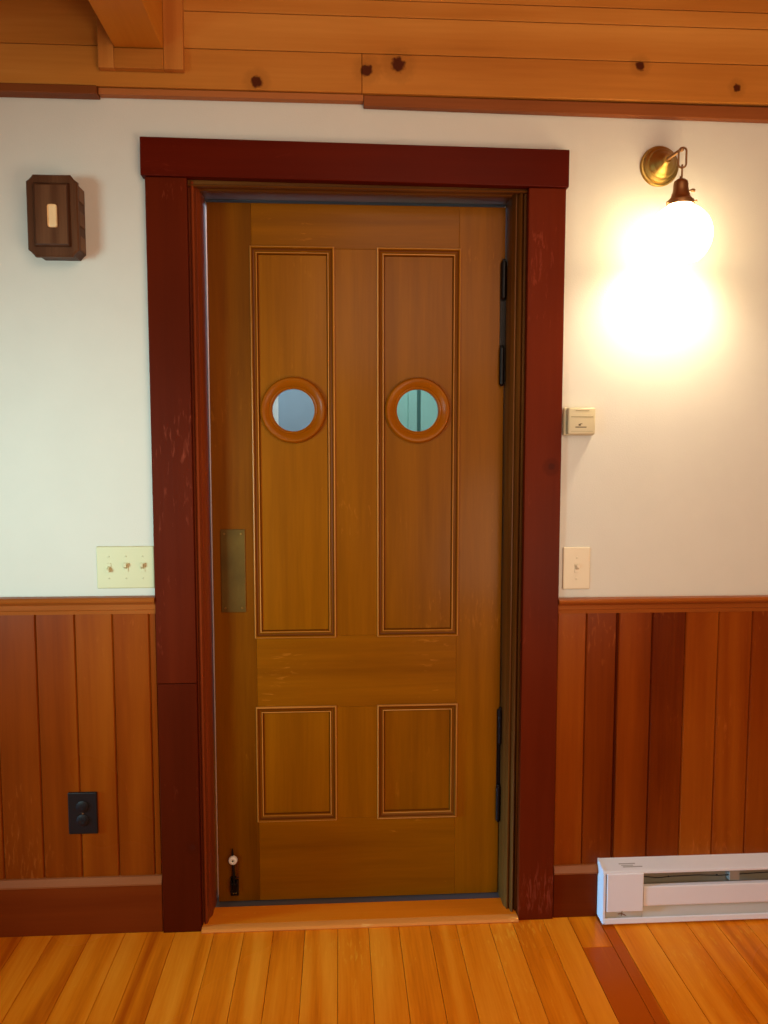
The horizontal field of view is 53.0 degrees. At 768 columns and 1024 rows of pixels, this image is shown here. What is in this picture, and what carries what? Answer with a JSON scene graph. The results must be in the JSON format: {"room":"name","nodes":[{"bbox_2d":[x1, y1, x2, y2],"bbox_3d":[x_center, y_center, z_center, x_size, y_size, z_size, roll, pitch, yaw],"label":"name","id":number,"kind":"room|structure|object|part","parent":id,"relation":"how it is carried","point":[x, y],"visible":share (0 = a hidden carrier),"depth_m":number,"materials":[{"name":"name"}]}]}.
{"room":"house entryway","nodes":[
{"label":"house entryway","id":0,"kind":"room"},
{"bbox_2d":[278,389,314,430],"bbox_3d":[-0.208,-0.282,3.645,3.200,2.700,0.060,0,5,-3],"label":"wall","id":1,"kind":"structure","parent":0,"point":[296,408],"depth_m":3.59,"materials":[{"name":"paint"}]},
{"bbox_2d":[273,397,278,424],"bbox_3d":[-0.519,-0.077,3.593,0.061,2.299,0.040,0,5,-3],"label":"trim","id":2,"kind":"structure","parent":1,"relation":"attached to","point":[276,403],"depth_m":3.54,"materials":[{"name":"white paint"}]},
{"bbox_2d":[0,97,767,597],"bbox_3d":[-0.123,-0.178,2.186,6.000,2.770,0.130,0,5,-3],"label":"wall","id":3,"kind":"structure","parent":0,"point":[668,493],"depth_m":2.11,"materials":[{"name":"paint"}]},
{"bbox_2d":[0,83,99,99],"bbox_3d":[-1.927,-1.080,1.925,2.378,0.022,0.036,0,5,-3],"label":"trim strip","id":4,"kind":"object","parent":3,"relation":"attached to","point":[14,90],"visible":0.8,"depth_m":1.97,"materials":[{"name":"red wood"}]},
{"bbox_2d":[26,174,85,260],"bbox_3d":[-0.847,-0.757,1.990,0.128,0.204,0.083,0,5,-3],"label":"wall box","id":5,"kind":"object","parent":3,"relation":"attached to","point":[55,203],"visible":1,"depth_m":1.96,"materials":[{"name":"brown wood"}]},
{"bbox_3d":[-0.845,-0.756,1.958,0.090,0.158,0.008,0,5,-3],"label":"raised panel","id":6,"kind":"part","parent":5,"relation":"part of","materials":[{"name":"brown wood"}]},
{"bbox_3d":[-0.841,-0.751,1.953,0.024,0.057,0.008,0,5,-3],"label":"inlay plate","id":7,"kind":"part","parent":5,"relation":"part of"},
{"bbox_2d":[0,595,154,615],"bbox_3d":[-1.870,0.261,2.038,2.491,0.048,0.033,0,5,-3],"label":"chair rail","id":8,"kind":"object","parent":3,"relation":"attached to","point":[63,605],"visible":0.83,"depth_m":2.09,"materials":[{"name":"brown wood"}]},
{"bbox_2d":[0,614,161,879],"bbox_3d":[-1.853,0.658,2.083,2.455,0.780,0.010,0,5,-3],"label":"wainscot","id":9,"kind":"structure","parent":3,"relation":"attached to","point":[79,693],"depth_m":2.14,"materials":[{"name":"brown wood"}]},
{"bbox_2d":[68,792,97,833],"bbox_3d":[-0.840,0.840,2.147,0.080,0.120,0.010,0,5,-3],"label":"wall outlet","id":10,"kind":"object","parent":9,"relation":"attached to","point":[82,806],"visible":1,"depth_m":2.14,"materials":[{"name":"black plastic"}]},
{"bbox_2d":[76,801,88,812],"bbox_3d":[-0.839,0.821,2.143,0.034,0.034,0.003,0,5,-3],"label":"receptacle","id":11,"kind":"object","parent":10,"relation":"attached to","point":[81,806],"depth_m":2.14,"materials":[{"name":"black plastic"}]},
{"bbox_2d":[77,815,88,825],"bbox_3d":[-0.839,0.860,2.146,0.034,0.034,0.003,0,5,-3],"label":"receptacle","id":12,"kind":"object","parent":10,"relation":"attached to","point":[82,820],"depth_m":2.14,"materials":[{"name":"black plastic"}]},
{"bbox_2d":[0,873,162,936],"bbox_3d":[-1.870,1.114,2.111,2.491,0.166,0.025,0,5,-3],"label":"baseboard","id":13,"kind":"structure","parent":3,"relation":"attached to","point":[44,906],"depth_m":2.16,"materials":[{"name":"brown wood"}]},
{"bbox_2d":[96,546,154,588],"bbox_3d":[-0.707,0.152,2.104,0.156,0.116,0.020,0,5,-3],"label":"light switch","id":14,"kind":"object","parent":3,"relation":"attached to","point":[117,566],"visible":1,"depth_m":2.11,"materials":[{"name":"beige plastic"}]},
{"bbox_2d":[97,0,184,72],"bbox_3d":[-0.620,-1.285,1.960,0.214,0.306,0.021,0,5,-3],"label":"trim","id":15,"kind":"structure","parent":3,"relation":"attached to","point":[169,59],"depth_m":1.96,"materials":[{"name":"brown wood"}]},
{"bbox_2d":[98,88,362,104],"bbox_3d":[-0.397,-1.090,2.019,0.685,0.016,0.024,0,5,-3],"label":"trim strip","id":16,"kind":"object","parent":3,"relation":"attached to","point":[129,93],"visible":1,"depth_m":2.01,"materials":[{"name":"red wood"}]},
{"bbox_2d":[140,136,569,932],"bbox_3d":[-0.074,0.099,2.211,1.133,2.173,0.192,0,5,-3],"label":"door frame","id":17,"kind":"structure","parent":3,"relation":"attached to","point":[167,164],"depth_m":2.12,"materials":[{"name":"brown wood"}]},
{"bbox_3d":[-0.572,0.157,2.110,0.108,2.074,0.024,0,5,-3],"label":"casing","id":18,"kind":"part","parent":17,"relation":"part of","materials":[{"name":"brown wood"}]},
{"bbox_3d":[-0.069,-0.924,2.047,1.133,0.106,0.032,0,5,-3],"label":"head casing","id":19,"kind":"part","parent":17,"relation":"part of","materials":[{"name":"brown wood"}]},
{"bbox_3d":[0.440,0.156,2.169,0.102,2.066,0.024,0,5,-3],"label":"casing","id":20,"kind":"part","parent":17,"relation":"part of","materials":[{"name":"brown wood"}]},
{"bbox_2d":[206,202,506,900],"bbox_3d":[-0.070,0.150,2.259,0.852,2.038,0.065,0,5,-3],"label":"door","id":21,"kind":"structure","parent":3,"relation":"in","point":[357,552],"depth_m":2.25,"materials":[{"name":"brown wood"}]},
{"bbox_3d":[-0.436,0.171,2.230,0.070,0.242,0.003,0,5,-3],"label":"push plate","id":22,"kind":"part","parent":21,"relation":"part of","materials":[{"name":"gold metal"}]},
{"bbox_3d":[-0.445,1.056,2.290,0.022,0.112,0.009,0,5,-3],"label":"holder arm","id":23,"kind":"part","parent":21,"relation":"part of","materials":[{"name":"black metal"}]},
{"bbox_3d":[-0.259,-0.190,2.213,0.238,1.120,0.015,0,5,-3],"label":"panel moulding","id":24,"kind":"part","parent":21,"relation":"part of","materials":[{"name":"brown wood"}]},
{"bbox_3d":[-0.260,-0.191,2.233,0.234,1.116,0.024,0,5,-3],"label":"panel","id":25,"kind":"part","parent":21,"relation":"part of","materials":[{"name":"brown wood"}]},
{"bbox_3d":[-0.259,0.748,2.290,0.238,0.352,0.015,0,5,-3],"label":"panel moulding","id":26,"kind":"part","parent":21,"relation":"part of","materials":[{"name":"brown wood"}]},
{"bbox_3d":[-0.260,0.747,2.309,0.234,0.348,0.024,0,5,-3],"label":"panel","id":27,"kind":"part","parent":21,"relation":"part of","materials":[{"name":"brown wood"}]},
{"bbox_3d":[-0.080,-0.806,2.193,0.588,0.122,0.040,0,5,-3],"label":"rail","id":28,"kind":"part","parent":21,"relation":"part of","materials":[{"name":"brown wood"}]},
{"bbox_3d":[-0.080,0.469,2.297,0.588,0.214,0.040,0,5,-3],"label":"lock rail","id":29,"kind":"part","parent":21,"relation":"part of","materials":[{"name":"brown wood"}]},
{"bbox_3d":[-0.080,1.041,2.343,0.588,0.250,0.040,0,5,-3],"label":"rail","id":30,"kind":"part","parent":21,"relation":"part of","materials":[{"name":"brown wood"}]},
{"bbox_3d":[0.098,0.745,2.329,0.236,0.348,0.024,0,5,-3],"label":"panel","id":31,"kind":"part","parent":21,"relation":"part of","materials":[{"name":"brown wood"}]},
{"bbox_2d":[397,390,437,430],"bbox_3d":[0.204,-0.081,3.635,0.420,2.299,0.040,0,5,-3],"label":"window","id":32,"kind":"structure","parent":21,"relation":"in","point":[417,410],"depth_m":3.59,"materials":[{"name":"teal glass"}]},
{"bbox_3d":[0.099,0.747,2.310,0.240,0.352,0.015,0,5,-3],"label":"panel moulding","id":33,"kind":"part","parent":21,"relation":"part of","materials":[{"name":"brown wood"}]},
{"bbox_3d":[0.099,-0.191,2.234,0.240,1.120,0.015,0,5,-3],"label":"panel moulding","id":34,"kind":"part","parent":21,"relation":"part of","materials":[{"name":"brown wood"}]},
{"bbox_3d":[0.098,-0.193,2.253,0.236,1.116,0.024,0,5,-3],"label":"panel","id":35,"kind":"part","parent":21,"relation":"part of","materials":[{"name":"brown wood"}]},
{"bbox_2d":[0,0,767,106],"bbox_3d":[-0.119,-1.281,2.016,6.000,0.362,0.030,0,5,-3],"label":"boards","id":36,"kind":"object","parent":3,"relation":"attached to","point":[673,52],"visible":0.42,"depth_m":2.02,"materials":[{"name":"brown wood"}]},
{"bbox_2d":[363,95,767,122],"bbox_3d":[1.411,-1.078,2.126,2.935,0.058,0.022,0,5,-3],"label":"trim strip","id":37,"kind":"object","parent":3,"relation":"attached to","point":[438,104],"visible":1,"depth_m":2.06,"materials":[{"name":"red wood"}]},
{"bbox_2d":[553,863,597,917],"bbox_3d":[0.558,1.106,2.252,0.129,0.158,0.025,0,5,-3],"label":"baseboard","id":38,"kind":"structure","parent":3,"relation":"attached to","point":[574,885],"depth_m":2.25,"materials":[{"name":"brown wood"}]},
{"bbox_2d":[562,547,589,588],"bbox_3d":[0.546,0.160,2.177,0.078,0.120,0.020,0,5,-3],"label":"light switch","id":39,"kind":"object","parent":3,"relation":"attached to","point":[576,560],"visible":1,"depth_m":2.18,"materials":[{"name":"beige plastic"}]},
{"bbox_2d":[562,408,594,435],"bbox_3d":[0.542,-0.251,2.135,0.088,0.077,0.037,0,5,-3],"label":"thermostat","id":40,"kind":"object","parent":3,"relation":"attached to","point":[576,421],"visible":1,"depth_m":2.12,"materials":[{"name":"plastic"}]},
{"bbox_2d":[554,611,767,864],"bbox_3d":[1.667,0.656,2.288,2.353,0.790,0.010,0,5,-3],"label":"wainscot","id":41,"kind":"structure","parent":3,"relation":"attached to","point":[662,718],"depth_m":2.23,"materials":[{"name":"brown wood"}]},
{"bbox_2d":[558,595,767,613],"bbox_3d":[1.684,0.261,2.245,2.389,0.044,0.033,0,5,-3],"label":"chair rail","id":42,"kind":"object","parent":3,"relation":"attached to","point":[655,604],"visible":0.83,"depth_m":2.19,"materials":[{"name":"brown wood"}]},
{"bbox_2d":[640,146,712,264],"bbox_3d":[0.772,-0.827,2.023,0.164,0.330,0.194,0,5,-3],"label":"wall sconce","id":43,"kind":"object","parent":3,"relation":"attached to","point":[681,232],"visible":1,"depth_m":1.98,"materials":[{"name":"white glass"}]},
{"bbox_3d":[0.767,-0.943,2.025,0.013,0.018,0.059,-2,5,-19],"label":"arm","id":44,"kind":"part","parent":43,"relation":"part of","materials":[{"name":"brown metal"}]},
{"bbox_3d":[0.773,-0.736,2.015,0.164,0.149,0.164,0,5,-3],"label":"lamp shade","id":45,"kind":"part","parent":43,"relation":"part of","materials":[{"name":"white glass"}]},
{"bbox_2d":[666,176,696,206],"bbox_3d":[0.771,-0.838,2.011,0.081,0.075,0.077,0,5,-3],"label":"socket","id":46,"kind":"object","parent":43,"relation":"attached to","point":[680,196],"depth_m":1.99,"materials":[{"name":"brown metal"}]},
{"bbox_2d":[0,914,767,1023],"bbox_3d":[0.043,1.386,-0.029,6.127,0.030,4.650,0,5,-3],"label":"floor","id":47,"kind":"structure","parent":0,"point":[560,970],"depth_m":2.01,"materials":[{"name":"orange wood"}]},
{"bbox_2d":[201,891,518,933],"bbox_3d":[-0.069,1.175,2.301,0.906,0.012,0.206,0,5,-3],"label":"threshold","id":48,"kind":"object","parent":47,"relation":"on","point":[460,908],"visible":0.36,"depth_m":2.25,"materials":[{"name":"brown wood"}]},
{"bbox_2d":[596,853,767,924],"bbox_3d":[1.452,1.093,2.275,1.656,0.168,0.061,0,5,-3],"label":"baseboard heater","id":49,"kind":"object","parent":47,"relation":"on","point":[713,887],"visible":1,"depth_m":2.22,"materials":[{"name":"white metal"}]},
{"bbox_3d":[1.455,1.150,2.280,1.651,0.054,0.059,0,5,-3],"label":"rail","id":50,"kind":"part","parent":49,"relation":"part of","materials":[{"name":"white metal"}]},
{"bbox_3d":[1.512,1.098,2.258,1.538,0.060,0.010,0,5,-3],"label":"panel","id":51,"kind":"part","parent":49,"relation":"part of","materials":[{"name":"white metal"}]},
{"bbox_3d":[1.510,1.097,2.288,1.538,0.130,0.004,0,5,-3],"label":"plate","id":52,"kind":"part","parent":49,"relation":"part of","materials":[{"name":"metal"}]},
{"bbox_3d":[0.013,-1.269,-0.261,6.000,0.020,4.618,0,5,-3],"label":"ceiling","id":53,"kind":"structure","parent":0,"visible":0},
{"bbox_2d":[88,0,162,48],"bbox_3d":[-0.493,-1.127,-0.305,0.124,0.255,4.569,0,5,-3],"label":"ceiling beam","id":54,"kind":"structure","parent":53,"relation":"attached to","point":[127,23],"depth_m":1.86,"materials":[{"name":"brown wood"}]}
]}

